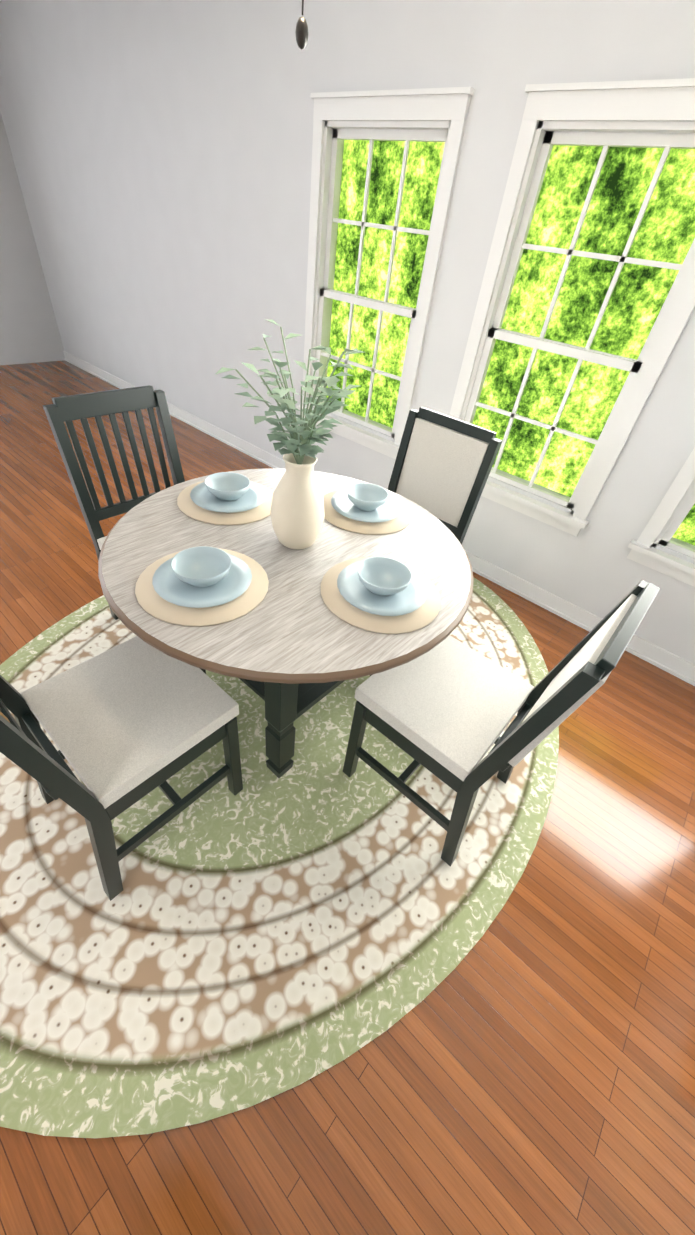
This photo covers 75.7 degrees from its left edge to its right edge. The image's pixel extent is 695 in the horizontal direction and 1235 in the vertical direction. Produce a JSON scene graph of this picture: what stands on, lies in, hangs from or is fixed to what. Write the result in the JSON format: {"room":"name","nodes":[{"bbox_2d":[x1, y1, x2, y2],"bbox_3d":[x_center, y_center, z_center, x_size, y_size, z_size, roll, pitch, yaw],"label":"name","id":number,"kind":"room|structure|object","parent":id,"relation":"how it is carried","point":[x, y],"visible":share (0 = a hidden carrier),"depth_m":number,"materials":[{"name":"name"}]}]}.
{"room":"dining room","nodes":[
{"label":"dining room","id":0,"kind":"room"},
{"bbox_2d":[0,111,64,364],"bbox_3d":[-6.056,-2.463,2.168,0.200,2.720,8.450,34,47,26],"label":"wall","id":1,"kind":"structure","parent":0,"point":[29,331],"depth_m":4.88,"materials":[{"name":"paint"}]},
{"bbox_2d":[0,360,694,1234],"bbox_3d":[-1.933,1.552,0.404,12.100,0.100,11.400,34,47,26],"label":"floor","id":2,"kind":"structure","parent":0,"point":[526,1066],"depth_m":1.18,"materials":[{"name":"brown wood"}]},
{"bbox_2d":[0,577,558,1137],"bbox_3d":[-0.258,0.312,2.027,2.280,0.008,2.940,34,47,26],"label":"oval rug","id":3,"kind":"object","parent":2,"relation":"on","point":[266,933],"visible":0.56,"depth_m":1.35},
{"bbox_2d":[43,385,184,619],"bbox_3d":[-0.799,-0.370,1.942,0.551,1.006,0.460,34,47,26],"label":"chair","id":4,"kind":"object","parent":3,"relation":"on","point":[61,410],"visible":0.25,"depth_m":1.83,"materials":[{"name":"black paint"}]},
{"bbox_2d":[0,636,242,900],"bbox_3d":[-0.671,0.252,1.248,0.460,1.006,0.551,34,47,26],"label":"chair","id":5,"kind":"object","parent":3,"relation":"on","point":[128,723],"visible":0.94,"depth_m":1.25,"materials":[{"name":"white fabric"}]},
{"bbox_2d":[98,469,473,777],"bbox_3d":[-0.216,0.025,1.777,1.224,0.758,1.224,34,47,26],"label":"dining table","id":6,"kind":"object","parent":3,"relation":"on","point":[290,648],"visible":0.62,"depth_m":1.37,"materials":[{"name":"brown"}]},
{"bbox_2d":[135,472,272,626],"bbox_3d":[-0.401,-0.238,1.408,0.335,0.076,0.870,2,41,-7],"label":"place settings","id":7,"kind":"object","parent":6,"relation":"on","point":[199,586],"depth_m":1.30,"materials":[{"name":"beige"}]},
{"bbox_2d":[215,319,362,549],"bbox_3d":[-0.140,-0.510,1.358,0.388,0.607,0.394,34,47,26],"label":"vase","id":8,"kind":"object","parent":6,"relation":"on","point":[297,512],"visible":1,"depth_m":1.29,"materials":[{"name":"beige ceramic"}]},
{"bbox_2d":[320,483,440,633],"bbox_3d":[0.073,-0.217,1.464,0.336,0.076,0.868,2,41,-7],"label":"place settings","id":9,"kind":"object","parent":6,"relation":"on","point":[383,595],"depth_m":1.36,"materials":[{"name":"beige"}]},
{"bbox_2d":[387,407,502,544],"bbox_3d":[0.254,-0.382,2.133,0.460,1.006,0.553,34,47,26],"label":"chair","id":10,"kind":"object","parent":3,"relation":"on","point":[443,465],"visible":0.35,"depth_m":2.05,"materials":[{"name":"beige fabric"}]},
{"bbox_2d":[343,580,659,866],"bbox_3d":[0.383,0.251,1.427,0.553,1.006,0.460,34,47,26],"label":"chair","id":11,"kind":"object","parent":3,"relation":"on","point":[447,709],"visible":0.85,"depth_m":1.37,"materials":[{"name":"white fabric"}]},
{"bbox_2d":[0,0,694,663],"bbox_3d":[-0.268,-2.253,2.868,8.410,2.760,0.160,34,47,26],"label":"wall","id":12,"kind":"structure","parent":0,"point":[162,154],"depth_m":2.72,"materials":[{"name":"paint"}]},
{"bbox_2d":[63,351,694,685],"bbox_3d":[-0.445,-1.195,3.661,8.090,0.100,0.026,34,47,26],"label":"baseboard","id":13,"kind":"structure","parent":12,"relation":"attached to","point":[663,659],"depth_m":2.77,"materials":[{"name":"white wood"}]},
{"bbox_2d":[296,87,474,458],"bbox_3d":[0.122,-1.881,2.645,0.960,1.607,0.185,34,47,26],"label":"window","id":14,"kind":"structure","parent":12,"relation":"in","point":[407,116],"depth_m":2.42,"materials":[{"name":"white wood"}]},
{"bbox_2d":[449,78,694,536],"bbox_3d":[1.012,-1.288,2.113,0.958,1.607,0.185,34,47,26],"label":"window","id":15,"kind":"structure","parent":12,"relation":"in","point":[657,113],"depth_m":1.93,"materials":[{"name":"white wood"}]},
{"bbox_2d":[627,447,694,586],"bbox_3d":[1.889,-0.704,1.589,0.955,1.607,0.185,34,47,26],"label":"window","id":16,"kind":"structure","parent":12,"relation":"in","point":[674,507],"depth_m":2.12,"materials":[{"name":"white wood"}]},
{"bbox_3d":[-1.029,-2.636,1.080,8.490,0.180,3.100,34,47,26],"label":"ceiling","id":17,"kind":"structure","parent":0,"visible":0},
{"bbox_2d":[295,0,307,49],"bbox_3d":[0.025,-1.346,0.547,1.266,0.829,1.324,34,47,26],"label":"ceiling fan","id":18,"kind":"object","parent":17,"relation":"hanging from","point":[301,31],"visible":1,"depth_m":0.81,"materials":[{"name":"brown metal"}]},
{"label":"outside","id":19,"kind":"structure","parent":0,"visible":0},
{"bbox_2d":[326,140,694,545],"bbox_3d":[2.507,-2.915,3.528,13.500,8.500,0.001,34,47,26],"label":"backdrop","id":20,"kind":"structure","parent":19,"point":[664,233],"depth_m":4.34,"materials":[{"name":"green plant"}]}
]}

